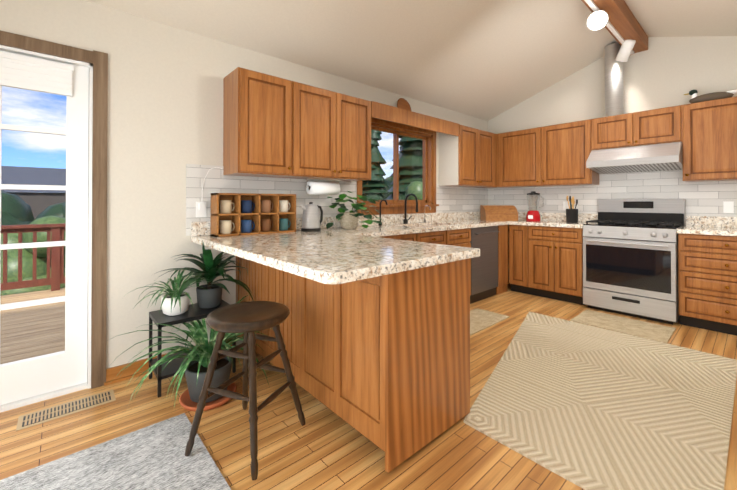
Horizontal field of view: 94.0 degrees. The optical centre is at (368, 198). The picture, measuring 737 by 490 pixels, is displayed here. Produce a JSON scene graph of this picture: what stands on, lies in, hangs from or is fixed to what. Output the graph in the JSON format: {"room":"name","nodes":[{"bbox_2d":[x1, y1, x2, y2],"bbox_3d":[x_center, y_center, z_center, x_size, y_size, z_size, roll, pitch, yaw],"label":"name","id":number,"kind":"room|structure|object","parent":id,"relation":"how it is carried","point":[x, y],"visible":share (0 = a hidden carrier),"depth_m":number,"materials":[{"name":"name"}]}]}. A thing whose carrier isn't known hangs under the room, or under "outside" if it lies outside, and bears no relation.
{"room":"kitchen","nodes":[
{"label":"kitchen","id":0,"kind":"room"},
{"bbox_2d":[0,0,487,368],"bbox_3d":[-0.926,-0.036,2.966,7.580,2.445,0.140,0,-1,-42],"label":"wall","id":1,"kind":"structure","parent":0,"point":[165,104],"depth_m":2.37,"materials":[{"name":"paint"}]},
{"bbox_2d":[0,45,92,412],"bbox_3d":[-2.088,0.162,1.934,0.833,2.033,0.140,0,-1,-42],"label":"glass door","id":2,"kind":"structure","parent":1,"relation":"in","point":[25,382],"depth_m":2.11,"materials":[{"name":"white"}]},
{"bbox_2d":[0,86,65,364],"bbox_3d":[-2.086,0.101,1.932,0.579,1.675,0.001,0,-1,-42],"label":"door glass","id":3,"kind":"object","parent":2,"relation":"in","point":[35,230],"depth_m":2.03,"materials":[{"name":"clear glass"}]},
{"bbox_2d":[0,30,107,388],"bbox_3d":[-2.036,0.123,1.875,0.973,2.111,0.018,0,-1,-42],"label":"door frame","id":4,"kind":"structure","parent":1,"relation":"attached to","point":[98,60],"depth_m":2.16,"materials":[{"name":"wood"}]},
{"bbox_2d":[104,338,231,385],"bbox_3d":[-2.327,1.129,1.603,3.405,0.095,0.028,0,-1,-42],"label":"baseboard","id":5,"kind":"structure","parent":1,"relation":"attached to","point":[126,374],"depth_m":2.26,"materials":[{"name":"brown wood"}]},
{"bbox_2d":[223,67,294,178],"bbox_3d":[-0.868,-0.566,2.709,0.427,0.760,0.323,0,-1,-42],"label":"upper cabinet","id":6,"kind":"object","parent":1,"relation":"attached to","point":[275,127],"depth_m":2.58,"materials":[{"name":"brown wood"}]},
{"bbox_2d":[295,82,374,180],"bbox_3d":[-0.389,-0.563,3.134,0.853,0.760,0.323,0,-1,-42],"label":"upper cabinet","id":7,"kind":"object","parent":1,"relation":"attached to","point":[333,129],"depth_m":2.98,"materials":[{"name":"brown wood"}]},
{"bbox_2d":[304,178,340,194],"bbox_3d":[-0.410,-0.111,3.123,0.360,0.142,0.116,0,-1,-42],"label":"paper towel holder","id":8,"kind":"object","parent":7,"relation":"attached to","point":[322,188],"visible":1,"depth_m":3.07,"materials":[{"name":"white paper"}]},
{"bbox_2d":[191,212,479,235],"bbox_3d":[0.272,0.231,3.908,4.196,0.104,0.019,0,-1,-42],"label":"backsplash","id":9,"kind":"structure","parent":1,"relation":"attached to","point":[202,228],"depth_m":3.87,"materials":[{"name":"beige stone"}]},
{"bbox_2d":[186,164,489,235],"bbox_3d":[0.262,0.016,3.920,4.255,0.525,0.008,0,-1,-42],"label":"tile backsplash","id":10,"kind":"structure","parent":1,"relation":"attached to","point":[450,199],"depth_m":3.03,"materials":[{"name":"white tile"}]},
{"bbox_2d":[196,167,222,216],"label":"outlet","id":11,"kind":"object","parent":10,"relation":"attached to","point":[200,206],"depth_m":2.56,"materials":[{"name":"white plastic"}]},
{"bbox_2d":[357,118,438,214],"bbox_3d":[0.338,-0.354,4.056,1.357,1.056,0.190,0,-1,-42],"label":"window","id":12,"kind":"structure","parent":1,"relation":"in","point":[395,205],"depth_m":4.11,"materials":[{"name":"brown wood"}]},
{"bbox_2d":[435,123,498,186],"bbox_3d":[1.370,-0.551,4.694,0.926,0.760,0.323,0,-1,-42],"label":"upper cabinet","id":13,"kind":"object","parent":1,"relation":"attached to","point":[467,156],"depth_m":4.45,"materials":[{"name":"brown wood"}]},
{"bbox_2d":[0,280,736,489],"bbox_3d":[1.134,1.199,0.634,7.580,0.060,6.350,0,-1,-42],"label":"floor","id":14,"kind":"structure","parent":0,"point":[324,447],"depth_m":1.70,"materials":[{"name":"brown wood"}]},
{"bbox_2d":[16,389,115,430],"bbox_3d":[-1.683,1.175,1.935,0.410,0.006,0.155,0,-1,-42],"label":"floor vent","id":15,"kind":"object","parent":14,"relation":"in","point":[57,411],"visible":1,"depth_m":1.92,"materials":[{"name":"beige metal"}]},
{"bbox_2d":[0,413,230,489],"bbox_3d":[-1.068,1.164,0.740,1.645,0.009,1.650,0,-1,-42],"label":"area rug","id":16,"kind":"object","parent":14,"relation":"on","point":[152,457],"visible":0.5,"depth_m":1.49,"materials":[{"name":"grey fabric"}]},
{"bbox_2d":[102,293,272,410],"bbox_3d":[-1.028,0.920,2.017,0.887,0.516,0.990,0,-1,-42],"label":"potted plant","id":17,"kind":"object","parent":14,"relation":"on","point":[194,369],"visible":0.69,"depth_m":1.95,"materials":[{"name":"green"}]},
{"bbox_2d":[127,240,253,396],"bbox_3d":[-1.152,0.718,2.256,0.757,0.926,0.546,0,-1,-42],"label":"plant stand","id":18,"kind":"object","parent":14,"relation":"on","point":[177,308],"visible":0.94,"depth_m":2.27,"materials":[{"name":"black"}]},
{"bbox_2d":[185,301,304,479],"bbox_3d":[-0.579,0.855,1.670,0.398,0.620,0.398,0,0,21],"label":"counter stool","id":19,"kind":"object","parent":14,"relation":"on","point":[248,319],"visible":0.98,"depth_m":1.59,"materials":[{"name":"brown wood"}]},
{"bbox_2d":[236,256,262,356],"bbox_3d":[-0.603,0.749,2.699,0.623,0.870,0.676,0,-1,-42],"label":"base cabinet","id":20,"kind":"object","parent":14,"relation":"on","point":[253,279],"depth_m":2.53,"materials":[{"name":"brown wood"}]},
{"bbox_2d":[263,264,294,380],"bbox_3d":[-0.284,0.746,2.339,0.623,0.870,0.479,0,-1,-42],"label":"base cabinet","id":21,"kind":"object","parent":14,"relation":"on","point":[279,287],"depth_m":2.17,"materials":[{"name":"brown wood"}]},
{"bbox_2d":[295,276,330,409],"bbox_3d":[-0.038,0.744,2.062,0.623,0.870,0.387,0,-1,-42],"label":"base cabinet","id":22,"kind":"object","parent":14,"relation":"on","point":[312,300],"depth_m":1.90,"materials":[{"name":"brown wood"}]},
{"bbox_2d":[331,260,474,472],"bbox_3d":[0.188,0.742,1.810,0.627,0.870,0.390,0,-1,-42],"label":"base cabinet","id":23,"kind":"object","parent":14,"relation":"on","point":[375,328],"depth_m":1.61,"materials":[{"name":"brown wood"}]},
{"bbox_2d":[191,228,482,287],"bbox_3d":[-0.350,0.290,2.192,0.990,0.040,1.771,0,-1,-42],"label":"countertop","id":24,"kind":"structure","parent":23,"relation":"on","point":[329,258],"depth_m":1.75,"materials":[{"name":"beige stone"}]},
{"bbox_2d":[210,193,295,236],"bbox_3d":[-0.891,0.116,2.722,0.640,0.315,0.140,0,-1,-42],"label":"shelf rack","id":25,"kind":"object","parent":24,"relation":"on","point":[235,214],"visible":1,"depth_m":2.67,"materials":[{"name":"brown wood"}]},
{"bbox_2d":[391,232,418,239],"bbox_3d":[0.082,0.753,3.338,0.450,0.870,0.628,0,-1,-42],"label":"base cabinet","id":26,"kind":"object","parent":14,"relation":"on","point":[414,235],"depth_m":3.18,"materials":[{"name":"brown wood"}]},
{"bbox_2d":[411,224,474,247],"bbox_3d":[0.602,0.757,3.799,0.940,0.870,0.628,0,-1,-42],"label":"base cabinet","id":27,"kind":"object","parent":14,"relation":"on","point":[465,236],"depth_m":3.66,"materials":[{"name":"brown wood"}]},
{"bbox_2d":[475,224,498,301],"bbox_3d":[1.185,0.761,4.316,0.610,0.870,0.628,0,-1,-42],"label":"dishwasher","id":28,"kind":"object","parent":14,"relation":"on","point":[487,265],"depth_m":4.11,"materials":[{"name":"grey metal"}]},
{"bbox_2d":[319,220,510,235],"bbox_3d":[0.618,0.302,3.795,2.585,0.040,0.656,0,-1,-42],"label":"countertop","id":29,"kind":"structure","parent":28,"relation":"on","point":[432,225],"depth_m":3.50,"materials":[{"name":"beige stone"}]},
{"bbox_2d":[300,202,322,231],"bbox_3d":[-0.489,0.150,2.978,0.225,0.250,0.170,0,-1,-42],"label":"kettle","id":30,"kind":"object","parent":29,"relation":"on","point":[312,220],"visible":1,"depth_m":2.91,"materials":[{"name":"silver metal"}]},
{"bbox_2d":[326,191,383,228],"bbox_3d":[-0.064,0.101,3.175,0.588,0.352,0.444,0,-1,-42],"label":"pothos plant","id":31,"kind":"object","parent":29,"relation":"on","point":[349,220],"visible":1,"depth_m":3.17,"materials":[{"name":"green plant"}]},
{"bbox_2d":[379,193,430,224],"bbox_3d":[0.457,0.108,3.876,0.774,0.347,0.211,0,-1,-42],"label":"faucet set","id":32,"kind":"object","parent":29,"relation":"on","point":[405,220],"visible":0.92,"depth_m":3.93,"materials":[{"name":"black metal"}]},
{"bbox_2d":[470,308,509,334],"bbox_3d":[0.995,1.184,3.324,0.820,0.007,0.360,0,-1,-42],"label":"area rug","id":33,"kind":"object","parent":14,"relation":"on","point":[481,319],"visible":0.43,"depth_m":3.37,"materials":[{"name":"beige fabric"}]},
{"bbox_2d":[499,224,506,293],"bbox_3d":[1.513,0.763,4.607,0.266,0.870,0.628,0,-1,-42],"label":"base cabinet","id":34,"kind":"object","parent":14,"relation":"on","point":[502,227],"depth_m":4.36,"materials":[{"name":"brown wood"}]},
{"bbox_2d":[507,224,526,293],"bbox_3d":[2.122,0.762,4.556,0.619,0.870,0.256,0,-1,-42],"label":"base cabinet","id":35,"kind":"object","parent":14,"relation":"on","point":[517,232],"depth_m":4.36,"materials":[{"name":"brown wood"}]},
{"bbox_2d":[527,224,583,304],"bbox_3d":[2.406,0.760,4.235,0.619,0.870,0.601,0,-1,-42],"label":"base cabinet","id":36,"kind":"object","parent":14,"relation":"on","point":[554,255],"depth_m":4.02,"materials":[{"name":"brown wood"}]},
{"bbox_2d":[511,220,590,227],"bbox_3d":[2.103,0.307,4.557,0.647,0.040,1.487,0,-1,-42],"label":"countertop","id":37,"kind":"structure","parent":36,"relation":"on","point":[543,223],"depth_m":4.14,"materials":[{"name":"beige stone"}]},
{"bbox_2d":[480,205,517,220],"bbox_3d":[1.769,0.188,4.670,0.420,0.200,0.276,0,0,3],"label":"bread box","id":38,"kind":"object","parent":37,"relation":"on","point":[498,212],"visible":1,"depth_m":4.56,"materials":[{"name":"brown wood"}]},
{"bbox_2d":[526,191,543,220],"bbox_3d":[2.183,0.093,4.509,0.176,0.387,0.218,0,-1,-42],"label":"blender","id":39,"kind":"object","parent":37,"relation":"on","point":[533,215],"visible":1,"depth_m":4.47,"materials":[{"name":"red plastic"}]},
{"bbox_2d":[566,196,577,222],"bbox_3d":[2.496,0.120,4.205,0.158,0.328,0.137,0,-1,-42],"label":"utensil crock","id":40,"kind":"object","parent":37,"relation":"on","point":[571,214],"visible":1,"depth_m":4.15,"materials":[{"name":"black ceramic"}]},
{"bbox_2d":[464,312,736,489],"bbox_3d":[1.408,1.174,2.360,2.090,0.013,1.490,0,-1,-42],"label":"rug","id":41,"kind":"object","parent":14,"relation":"on","point":[586,407],"visible":0.9,"depth_m":1.92,"materials":[{"name":"beige fabric"}]},
{"bbox_2d":[570,310,675,342],"bbox_3d":[2.389,1.184,3.250,0.490,0.007,0.720,0,-1,-42],"label":"area rug","id":42,"kind":"object","parent":14,"relation":"on","point":[648,330],"visible":0.86,"depth_m":3.21,"materials":[{"name":"beige fabric"}]},
{"bbox_2d":[583,199,684,324],"bbox_3d":[2.823,0.596,3.679,0.714,1.190,0.770,0,-1,-42],"label":"gas range","id":43,"kind":"object","parent":14,"relation":"on","point":[630,257],"visible":1,"depth_m":3.51,"materials":[{"name":"silver metal"}]},
{"bbox_2d":[677,232,736,335],"bbox_3d":[3.338,0.752,3.184,0.619,0.870,0.637,0,-1,-42],"label":"base cabinet","id":44,"kind":"object","parent":14,"relation":"on","point":[707,265],"depth_m":3.07,"materials":[{"name":"brown wood"}]},
{"bbox_2d":[677,224,736,235],"bbox_3d":[3.335,0.297,3.167,0.647,0.040,0.671,0,-1,-42],"label":"countertop","id":45,"kind":"structure","parent":44,"relation":"on","point":[691,229],"depth_m":3.12,"materials":[{"name":"beige stone"}]},
{"bbox_2d":[362,131,424,199],"bbox_3d":[0.318,-0.378,4.079,1.215,0.895,0.001,0,-1,-42],"label":"trees","id":46,"kind":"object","parent":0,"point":[400,170],"depth_m":4.04,"materials":[{"name":"green plant"}]},
{"bbox_2d":[397,98,410,110],"bbox_3d":[0.415,-1.059,3.994,0.240,0.235,0.059,0,-1,-42],"label":"woven plate","id":47,"kind":"object","parent":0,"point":[402,103],"visible":0.58,"depth_m":4.00,"materials":[{"name":"brown wicker"}]},
{"bbox_2d":[85,0,736,120],"bbox_3d":[1.134,-1.588,0.654,7.580,0.779,6.350,0,-1,-42],"label":"ceiling","id":48,"kind":"structure","parent":0,"point":[487,60],"depth_m":3.20,"materials":[{"name":"paint"}]},
{"bbox_2d":[581,0,647,52],"bbox_3d":[0.364,-1.796,1.524,7.300,0.192,0.180,0,-1,-42],"label":"ridge beam","id":49,"kind":"structure","parent":48,"relation":"attached to","point":[624,22],"depth_m":3.33,"materials":[{"name":"brown wood"}]},
{"bbox_2d":[584,0,635,61],"bbox_3d":[1.776,-1.604,2.832,3.350,0.231,0.194,0,-1,-42],"label":"spotlights","id":50,"kind":"object","parent":49,"relation":"attached to","point":[597,19],"visible":1,"depth_m":3.06,"materials":[{"name":"white plastic"}]},
{"bbox_2d":[488,36,736,279],"bbox_3d":[3.917,-0.366,3.113,0.140,3.107,6.350,0,-1,-42],"label":"wall","id":51,"kind":"structure","parent":0,"point":[662,72],"depth_m":3.90,"materials":[{"name":"paint"}]},
{"bbox_2d":[499,119,598,186],"bbox_3d":[2.340,-0.552,4.542,0.324,0.760,1.132,0,-1,-42],"label":"upper cabinet","id":52,"kind":"object","parent":51,"relation":"attached to","point":[552,155],"depth_m":4.38,"materials":[{"name":"brown wood"}]},
{"bbox_2d":[490,170,736,224],"bbox_3d":[2.871,-0.152,4.182,0.008,0.865,3.060,0,-1,-42],"label":"tile backsplash","id":53,"kind":"structure","parent":51,"relation":"attached to","point":[706,198],"depth_m":3.98,"materials":[{"name":"white tile"}]},
{"bbox_2d":[563,201,568,209],"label":"outlet","id":54,"kind":"object","parent":53,"relation":"attached to","point":[565,203],"depth_m":4.50,"materials":[{"name":"white plastic"}]},
{"bbox_2d":[723,201,733,212],"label":"outlet","id":55,"kind":"object","parent":53,"relation":"attached to","point":[728,206],"depth_m":3.39,"materials":[{"name":"white plastic"}]},
{"bbox_2d":[518,212,736,227],"bbox_3d":[2.822,0.233,4.211,0.018,0.104,2.912,0,-1,-42],"label":"backsplash","id":56,"kind":"structure","parent":51,"relation":"attached to","point":[707,221],"depth_m":3.56,"materials":[{"name":"beige stone"}]},
{"bbox_2d":[591,105,682,150],"bbox_3d":[2.977,-0.755,3.824,0.324,0.365,0.789,0,-1,-42],"label":"upper cabinet","id":57,"kind":"object","parent":51,"relation":"attached to","point":[661,125],"depth_m":3.68,"materials":[{"name":"brown wood"}]},
{"bbox_2d":[604,43,623,116],"bbox_3d":[2.820,-1.347,3.951,0.176,0.819,0.176,0,-1,-42],"label":"duct","id":58,"kind":"object","parent":57,"relation":"on","point":[614,100],"visible":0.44,"depth_m":3.88,"materials":[{"name":"silver metal"}]},
{"bbox_2d":[586,142,682,173],"bbox_3d":[2.908,-0.439,3.760,0.506,0.265,0.781,0,-1,-42],"label":"range hood","id":59,"kind":"object","parent":57,"relation":"attached to","point":[654,157],"visible":0.96,"depth_m":3.64,"materials":[{"name":"silver metal"}]},
{"bbox_2d":[682,96,736,181],"bbox_3d":[3.449,-0.562,3.291,0.324,0.760,0.634,0,-1,-42],"label":"upper cabinet","id":60,"kind":"object","parent":51,"relation":"attached to","point":[709,145],"depth_m":3.27,"materials":[{"name":"brown wood"}]},
{"bbox_2d":[684,89,736,102],"bbox_3d":[3.369,-1.023,3.375,0.115,0.163,0.415,0,-1,-42],"label":"duck decoy","id":61,"kind":"object","parent":60,"relation":"on","point":[695,98],"visible":0.83,"depth_m":3.35,"materials":[{"name":"brown wood"}]},
{"label":"outside","id":62,"kind":"structure","parent":0,"visible":0},
{"bbox_2d":[0,288,64,363],"bbox_3d":[-2.784,1.250,3.771,8.200,0.035,3.503,0,-1,-42],"label":"deck","id":63,"kind":"object","parent":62,"point":[24,329],"depth_m":3.29,"materials":[{"name":"brown wood"}]},
{"bbox_2d":[1,223,65,290],"bbox_3d":[-3.907,0.791,5.008,8.245,0.900,0.140,0,-1,-42],"label":"deck railing","id":64,"kind":"object","parent":63,"relation":"on","point":[57,265],"depth_m":4.57,"materials":[{"name":"red wood"}]},
{"bbox_3d":[-31.156,2.972,35.006,120.000,0.100,86.230,0,-1,-42],"label":"ground","id":65,"kind":"structure","parent":62,"visible":0},
{"bbox_2d":[1,166,65,218],"bbox_3d":[-13.260,0.513,10.015,11.600,4.450,2.600,0,-1,-42],"label":"house roof","id":66,"kind":"structure","parent":65,"relation":"on","point":[33,201],"depth_m":11.32,"materials":[{"name":"grey"}]},
{"bbox_2d":[1,130,422,294],"bbox_3d":[-3.101,-1.985,10.862,22.922,12.311,8.420,0,-1,-42],"label":"trees","id":67,"kind":"object","parent":65,"relation":"on","point":[25,212],"depth_m":8.32,"materials":[{"name":"green plant"}]}
]}

